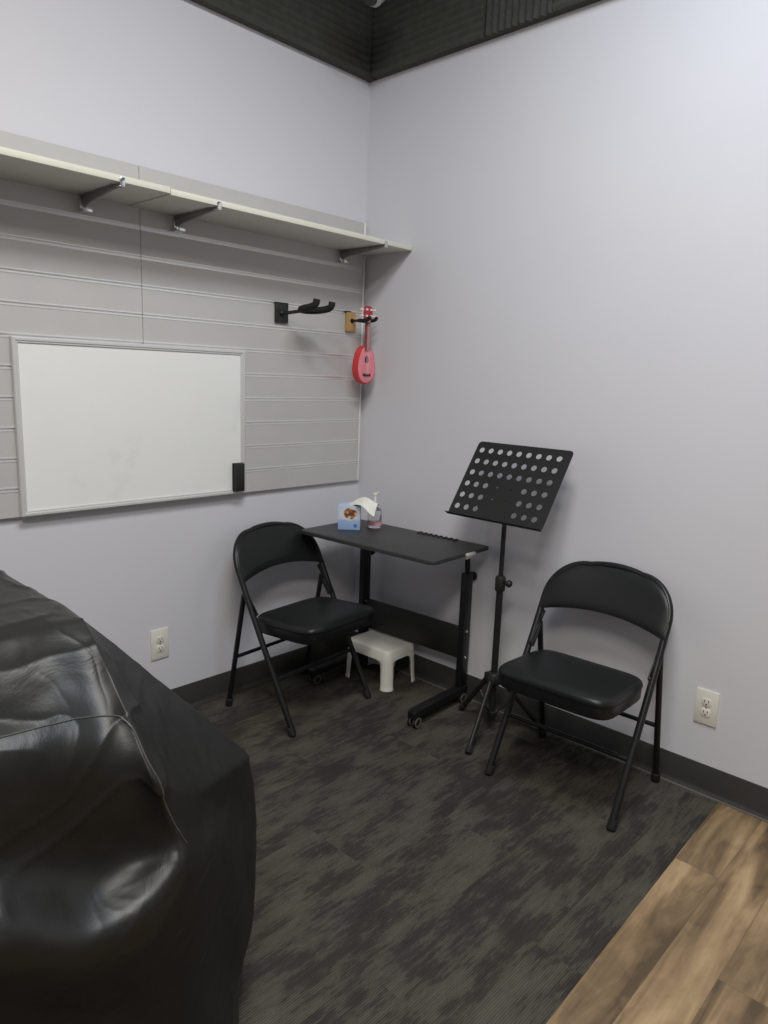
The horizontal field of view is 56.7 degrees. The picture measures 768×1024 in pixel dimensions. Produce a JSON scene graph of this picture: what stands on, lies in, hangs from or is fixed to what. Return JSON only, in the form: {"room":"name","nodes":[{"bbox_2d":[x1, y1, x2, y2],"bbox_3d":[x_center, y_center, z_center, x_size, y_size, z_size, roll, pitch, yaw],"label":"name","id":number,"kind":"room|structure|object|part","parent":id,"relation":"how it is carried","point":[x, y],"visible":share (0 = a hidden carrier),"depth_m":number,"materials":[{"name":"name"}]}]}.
{"room":"music room","nodes":[
{"label":"music room","id":0,"kind":"room"},
{"bbox_2d":[0,0,369,688],"bbox_3d":[-1.698,-0.375,1.928,0.120,2.731,4.720,12,14,42],"label":"wall","id":1,"kind":"structure","parent":0,"point":[184,88],"depth_m":2.75,"materials":[{"name":"paint"}]},
{"bbox_2d":[0,130,142,518],"bbox_3d":[-1.314,-0.563,2.194,0.019,1.211,1.218,12,14,42],"label":"panel","id":2,"kind":"object","parent":1,"relation":"attached to","point":[67,273],"visible":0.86,"depth_m":2.37,"materials":[{"name":"laminate"}]},
{"bbox_2d":[0,146,169,204],"bbox_3d":[-1.219,-1.002,1.974,0.281,0.019,1.224,12,14,42],"label":"shelf board","id":3,"kind":"object","parent":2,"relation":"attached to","point":[18,166],"visible":1,"depth_m":2.19,"materials":[{"name":"laminate"}]},
{"bbox_2d":[78,177,124,213],"bbox_3d":[-0.917,-1.021,2.303,0.302,0.070,0.030,12,14,42],"label":"shelf bracket","id":4,"kind":"object","parent":2,"relation":"attached to","point":[85,199],"visible":1,"depth_m":2.33,"materials":[{"name":"metal"}]},
{"bbox_3d":[-0.913,-1.021,2.300,0.280,0.040,0.022,12,14,42],"label":"arm","id":5,"kind":"part","parent":4,"relation":"part of","materials":[{"name":"metal"}]},
{"bbox_2d":[9,336,244,516],"bbox_3d":[-0.899,-0.324,2.667,0.018,0.593,0.906,12,14,42],"label":"whiteboard","id":6,"kind":"object","parent":2,"relation":"attached to","point":[99,425],"visible":0.97,"depth_m":2.60,"materials":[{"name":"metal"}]},
{"bbox_2d":[232,463,244,491],"bbox_3d":[-0.612,-0.146,2.995,0.023,0.120,0.050,12,14,42],"label":"eraser","id":7,"kind":"object","parent":6,"relation":"attached to","point":[238,469],"visible":1,"depth_m":2.98,"materials":[{"name":"black plastic"}]},
{"bbox_2d":[151,627,168,660],"bbox_3d":[-0.910,0.536,2.889,0.009,0.126,0.077,12,14,42],"label":"wall outlet","id":8,"kind":"object","parent":1,"relation":"attached to","point":[159,638],"visible":1,"depth_m":2.88,"materials":[{"name":"white plastic"}]},
{"bbox_2d":[156,645,163,652],"bbox_3d":[-0.908,0.555,2.891,0.003,0.029,0.034,12,14,42],"label":"socket","id":9,"kind":"object","parent":8,"relation":"attached to","point":[159,648],"depth_m":2.89,"materials":[{"name":"white plastic"}]},
{"bbox_2d":[156,636,163,643],"bbox_3d":[-0.907,0.517,2.884,0.003,0.029,0.034,12,14,42],"label":"socket","id":10,"kind":"object","parent":8,"relation":"attached to","point":[159,639],"depth_m":2.88,"materials":[{"name":"white plastic"}]},
{"bbox_2d":[138,166,363,491],"bbox_3d":[-0.506,-0.693,3.034,0.019,1.211,1.124,12,14,42],"label":"panel","id":11,"kind":"object","parent":1,"relation":"attached to","point":[205,285],"visible":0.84,"depth_m":3.05,"materials":[{"name":"laminate"}]},
{"bbox_2d":[173,201,221,232],"bbox_3d":[-0.676,-1.056,2.554,0.302,0.070,0.030,12,14,42],"label":"shelf bracket","id":12,"kind":"object","parent":11,"relation":"attached to","point":[178,220],"visible":1,"depth_m":2.58,"materials":[{"name":"metal"}]},
{"bbox_3d":[-0.673,-1.056,2.551,0.280,0.040,0.022,12,14,42],"label":"arm","id":13,"kind":"part","parent":12,"relation":"part of","materials":[{"name":"metal"}]},
{"bbox_2d":[129,189,411,255],"bbox_3d":[-0.386,-1.131,2.841,0.281,0.019,1.191,12,14,42],"label":"shelf board","id":14,"kind":"object","parent":11,"relation":"on","point":[231,215],"visible":0.91,"depth_m":2.72,"materials":[{"name":"laminate"}]},
{"bbox_2d":[274,298,335,323],"bbox_3d":[-0.343,-0.843,2.995,0.251,0.092,0.140,8,12,29],"label":"hanger","id":15,"kind":"object","parent":11,"relation":"attached to","point":[281,309],"visible":1,"depth_m":3.00,"materials":[{"name":"black plastic"}]},
{"bbox_3d":[-0.440,-0.853,3.048,0.014,0.086,0.070,12,14,42],"label":"plate","id":16,"kind":"part","parent":15,"relation":"part of","materials":[{"name":"black plastic"}]},
{"bbox_3d":[-0.395,-0.845,3.019,0.102,0.030,0.027,8,12,30],"label":"arm","id":17,"kind":"part","parent":15,"relation":"part of","materials":[{"name":"black plastic"}]},
{"bbox_2d":[344,311,377,331],"bbox_3d":[-0.107,-0.881,3.287,0.174,0.094,0.059,12,14,42],"label":"wall hook","id":18,"kind":"object","parent":11,"relation":"attached to","point":[350,318],"visible":1,"depth_m":3.31,"materials":[{"name":"brown wood"}]},
{"bbox_2d":[352,306,375,383],"bbox_3d":[-0.087,-0.771,3.294,0.104,0.350,0.055,-7,14,-40],"label":"ukulele","id":19,"kind":"object","parent":18,"relation":"hanging from","point":[363,364],"visible":0.96,"depth_m":3.28,"materials":[{"name":"pink wood"}]},
{"bbox_2d":[338,241,387,263],"bbox_3d":[-0.100,-1.148,3.154,0.302,0.070,0.030,12,14,42],"label":"shelf bracket","id":20,"kind":"object","parent":11,"relation":"attached to","point":[343,254],"visible":1,"depth_m":3.18,"materials":[{"name":"metal"}]},
{"bbox_3d":[-0.096,-1.148,3.151,0.280,0.040,0.022,12,14,42],"label":"arm","id":21,"kind":"part","parent":20,"relation":"part of","materials":[{"name":"metal"}]},
{"bbox_2d":[170,631,353,707],"bbox_3d":[-1.737,0.930,2.083,0.016,0.108,4.600,12,14,42],"label":"baseboard","id":22,"kind":"structure","parent":1,"relation":"attached to","point":[200,692],"depth_m":3.27,"materials":[{"name":"plastic"}]},
{"bbox_2d":[194,661,767,1023],"bbox_3d":[-0.079,1.349,0.554,4.600,0.031,4.600,12,14,42],"label":"floor","id":23,"kind":"structure","parent":0,"point":[400,880],"depth_m":2.07,"materials":[{"name":"carpet"}]},
{"bbox_2d":[0,570,256,1023],"bbox_3d":[-0.740,0.656,1.274,0.905,0.995,1.074,12,14,42],"label":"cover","id":24,"kind":"object","parent":23,"relation":"on","point":[128,821],"visible":1,"depth_m":1.06,"materials":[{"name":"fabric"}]},
{"bbox_2d":[225,521,373,736],"bbox_3d":[-0.346,0.459,3.050,0.506,0.773,0.500,10,13,37],"label":"folding chair","id":25,"kind":"object","parent":23,"relation":"on","point":[309,622],"visible":0.98,"depth_m":2.98,"materials":[{"name":"black metal"}]},
{"bbox_3d":[-0.621,0.582,2.994,0.120,0.512,0.022,10,13,37],"label":"leg","id":26,"kind":"part","parent":25,"relation":"part of","materials":[{"name":"black metal"}]},
{"bbox_3d":[-0.458,0.621,2.863,0.292,0.505,0.023,10,13,37],"label":"leg","id":27,"kind":"part","parent":25,"relation":"part of","materials":[{"name":"black metal"}]},
{"bbox_3d":[-0.476,0.156,3.107,0.146,0.198,0.481,10,13,37],"label":"backrest","id":28,"kind":"part","parent":25,"relation":"part of","materials":[{"name":"black plastic"}]},
{"bbox_3d":[-0.464,0.190,3.103,0.174,0.273,0.493,10,13,37],"label":"frame","id":29,"kind":"part","parent":25,"relation":"part of","materials":[{"name":"black metal"}]},
{"bbox_3d":[-0.334,0.525,3.350,0.120,0.512,0.022,10,13,37],"label":"leg","id":30,"kind":"part","parent":25,"relation":"part of","materials":[{"name":"black metal"}]},
{"bbox_3d":[-0.286,0.429,2.998,0.358,0.049,0.422,10,13,37],"label":"seat","id":31,"kind":"part","parent":25,"relation":"part of","materials":[{"name":"black leather"}]},
{"bbox_3d":[-0.166,0.563,3.225,0.292,0.505,0.023,10,13,37],"label":"leg","id":32,"kind":"part","parent":25,"relation":"part of","materials":[{"name":"black metal"}]},
{"bbox_2d":[345,630,414,691],"bbox_3d":[-0.016,0.701,3.404,0.290,0.190,0.227,11,14,40],"label":"step stool","id":33,"kind":"object","parent":23,"relation":"on","point":[382,649],"visible":0.91,"depth_m":3.33,"materials":[{"name":"white plastic"}]},
{"bbox_2d":[302,519,488,727],"bbox_3d":[0.039,0.467,3.177,0.767,0.736,0.439,11,14,40],"label":"desk","id":34,"kind":"object","parent":23,"relation":"on","point":[422,547],"visible":0.88,"depth_m":3.15,"materials":[{"name":"black plastic"}]},
{"bbox_2d":[338,497,378,529],"bbox_3d":[-0.116,0.002,3.237,0.219,0.152,0.131,7,12,24],"label":"tissue box","id":35,"kind":"object","parent":34,"relation":"on","point":[349,513],"visible":1,"depth_m":3.21,"materials":[{"name":"cardboard"}]},
{"bbox_3d":[-0.154,0.009,3.206,0.082,0.062,0.001,2,11,0],"label":"printed plate","id":36,"kind":"part","parent":35,"relation":"part of","materials":[{"name":"cardboard"}]},
{"bbox_2d":[344,508,356,518],"bbox_3d":[-0.150,0.008,3.206,0.061,0.051,0.001,2,11,0],"label":"picture","id":37,"kind":"object","parent":35,"relation":"attached to","point":[349,513],"depth_m":3.21},
{"bbox_3d":[-0.098,0.435,3.513,0.032,0.535,0.052,11,14,40],"label":"leg","id":38,"kind":"part","parent":34,"relation":"part of","materials":[{"name":"black metal"}]},
{"bbox_2d":[367,492,381,527],"bbox_3d":[-0.042,-0.009,3.287,0.068,0.161,0.068,-3,12,-25],"label":"pump bottle","id":39,"kind":"object","parent":34,"relation":"on","point":[376,521],"visible":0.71,"depth_m":3.27,"materials":[{"name":"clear plastic"}]},
{"bbox_3d":[0.128,0.537,3.337,0.570,0.147,0.014,11,14,40],"label":"modesty panel","id":40,"kind":"part","parent":34,"relation":"part of","materials":[{"name":"black plastic"}]},
{"bbox_3d":[0.352,0.523,3.132,0.032,0.535,0.052,11,14,40],"label":"leg","id":41,"kind":"part","parent":34,"relation":"part of","materials":[{"name":"black metal"}]},
{"bbox_2d":[445,441,572,753],"bbox_3d":[0.443,0.331,2.796,0.435,1.173,0.398,12,14,42],"label":"music stand","id":42,"kind":"object","parent":23,"relation":"on","point":[499,510],"visible":0.99,"depth_m":2.76,"materials":[{"name":"black metal"}]},
{"bbox_3d":[0.385,0.764,3.016,0.019,0.229,0.185,-4,12,-30],"label":"leg","id":43,"kind":"part","parent":42,"relation":"part of","materials":[{"name":"black metal"}]},
{"bbox_3d":[0.378,0.804,2.804,0.019,0.230,0.213,8,12,29],"label":"leg","id":44,"kind":"part","parent":42,"relation":"part of","materials":[{"name":"black metal"}]},
{"bbox_3d":[0.478,-0.109,2.733,0.434,0.281,0.194,12,14,42],"label":"desk plate","id":45,"kind":"part","parent":42,"relation":"part of","materials":[{"name":"black metal"}]},
{"bbox_3d":[0.568,0.789,2.918,0.199,0.229,0.019,2,11,-1],"label":"leg","id":46,"kind":"part","parent":42,"relation":"part of","materials":[{"name":"black metal"}]},
{"bbox_2d":[484,561,672,830],"bbox_3d":[0.692,0.596,2.520,0.500,0.773,0.506,11,14,40],"label":"folding chair","id":47,"kind":"object","parent":23,"relation":"on","point":[585,688],"visible":1,"depth_m":2.48,"materials":[{"name":"black metal"}]},
{"bbox_3d":[0.478,0.693,2.657,0.023,0.505,0.292,11,14,40],"label":"leg","id":48,"kind":"part","parent":47,"relation":"part of","materials":[{"name":"black metal"}]},
{"bbox_3d":[0.622,0.661,2.812,0.022,0.512,0.120,11,14,40],"label":"leg","id":49,"kind":"part","parent":47,"relation":"part of","materials":[{"name":"black metal"}]},
{"bbox_3d":[0.644,0.565,2.457,0.422,0.049,0.358,11,14,40],"label":"seat","id":50,"kind":"part","parent":47,"relation":"part of","materials":[{"name":"black leather"}]},
{"bbox_3d":[0.807,0.332,2.594,0.493,0.273,0.174,11,14,40],"label":"frame","id":51,"kind":"part","parent":47,"relation":"part of","materials":[{"name":"black metal"}]},
{"bbox_3d":[0.820,0.298,2.601,0.481,0.198,0.146,11,14,40],"label":"backrest","id":52,"kind":"part","parent":47,"relation":"part of","materials":[{"name":"black plastic"}]},
{"bbox_3d":[0.831,0.763,2.356,0.023,0.505,0.292,11,14,40],"label":"leg","id":53,"kind":"part","parent":47,"relation":"part of","materials":[{"name":"black metal"}]},
{"bbox_3d":[0.968,0.730,2.516,0.022,0.512,0.120,11,14,40],"label":"leg","id":54,"kind":"part","parent":47,"relation":"part of","materials":[{"name":"black metal"}]},
{"bbox_2d":[355,0,767,787],"bbox_3d":[1.595,-0.268,1.990,4.600,2.731,0.120,12,14,42],"label":"wall","id":55,"kind":"structure","parent":0,"point":[579,197],"depth_m":2.63,"materials":[{"name":"paint"}]},
{"bbox_2d":[357,223,365,479],"bbox_3d":[-0.115,-0.755,3.442,0.020,1.211,0.010,12,14,42],"label":"trim","id":56,"kind":"structure","parent":55,"relation":"attached to","point":[363,269],"depth_m":3.43,"materials":[{"name":"white plastic"}]},
{"bbox_2d":[354,631,767,821],"bbox_3d":[1.502,1.027,2.184,4.600,0.108,0.016,12,14,42],"label":"baseboard","id":57,"kind":"structure","parent":55,"relation":"attached to","point":[740,793],"depth_m":2.72,"materials":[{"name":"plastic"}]},
{"bbox_2d":[693,687,719,727],"bbox_3d":[1.129,0.685,2.494,0.077,0.126,0.009,12,14,42],"label":"wall outlet","id":58,"kind":"object","parent":55,"relation":"attached to","point":[707,702],"visible":1,"depth_m":2.49,"materials":[{"name":"white plastic"}]},
{"bbox_2d":[700,708,710,717],"bbox_3d":[1.127,0.704,2.495,0.034,0.029,0.003,12,14,42],"label":"socket","id":59,"kind":"object","parent":58,"relation":"attached to","point":[704,712],"depth_m":2.49,"materials":[{"name":"white plastic"}]},
{"bbox_2d":[701,698,711,706],"bbox_3d":[1.128,0.666,2.488,0.034,0.029,0.003,12,14,42],"label":"socket","id":60,"kind":"object","parent":58,"relation":"attached to","point":[705,702],"depth_m":2.49,"materials":[{"name":"white plastic"}]},
{"bbox_3d":[1.654,-1.918,1.679,4.600,0.629,0.120,12,14,42],"label":"wall","id":61,"kind":"structure","parent":0,"visible":0},
{"bbox_2d":[371,0,429,79],"bbox_3d":[0.073,-2.070,3.061,0.304,0.304,0.044,12,14,42],"label":"panel","id":62,"kind":"object","parent":61,"relation":"attached to","point":[398,34],"visible":0.95,"depth_m":3.06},
{"bbox_2d":[423,0,488,60],"bbox_3d":[0.294,-2.024,2.856,0.304,0.304,0.044,12,14,42],"label":"panel","id":63,"kind":"object","parent":61,"relation":"attached to","point":[451,26],"visible":1,"depth_m":2.86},
{"bbox_2d":[485,0,557,39],"bbox_3d":[0.514,-1.977,2.651,0.304,0.304,0.044,12,14,42],"label":"panel","id":64,"kind":"object","parent":61,"relation":"attached to","point":[503,17],"visible":1,"depth_m":2.68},
{"bbox_2d":[552,0,601,15],"bbox_3d":[0.735,-1.930,2.446,0.304,0.304,0.044,12,14,42],"label":"panel","id":65,"kind":"object","parent":61,"relation":"attached to","point":[560,7],"visible":1,"depth_m":2.53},
{"bbox_3d":[0.040,-2.031,0.003,4.720,0.100,4.720,12,14,42],"label":"ceiling","id":66,"kind":"structure","parent":0,"visible":0},
{"bbox_2d":[362,0,384,6],"bbox_3d":[-0.019,-2.206,2.670,0.173,0.547,0.140,-3,12,-26],"label":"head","id":67,"kind":"object","parent":66,"relation":"hanging from","point":[373,3],"visible":1,"depth_m":2.72},
{"bbox_3d":[-1.639,-2.025,1.617,0.120,0.629,4.720,12,14,42],"label":"wall","id":68,"kind":"structure","parent":0,"visible":0},
{"bbox_2d":[193,0,267,32],"bbox_3d":[-0.569,-2.016,2.651,0.044,0.304,0.304,12,14,42],"label":"panel","id":69,"kind":"object","parent":68,"relation":"attached to","point":[252,14],"visible":1,"depth_m":2.70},
{"bbox_2d":[262,0,326,58],"bbox_3d":[-0.359,-2.050,2.869,0.044,0.304,0.304,12,14,42],"label":"panel","id":70,"kind":"object","parent":68,"relation":"attached to","point":[300,25],"visible":1,"depth_m":2.88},
{"bbox_2d":[319,0,375,82],"bbox_3d":[-0.148,-2.083,3.088,0.044,0.304,0.304,12,14,42],"label":"panel","id":71,"kind":"object","parent":68,"relation":"attached to","point":[349,24],"visible":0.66,"depth_m":3.07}
]}

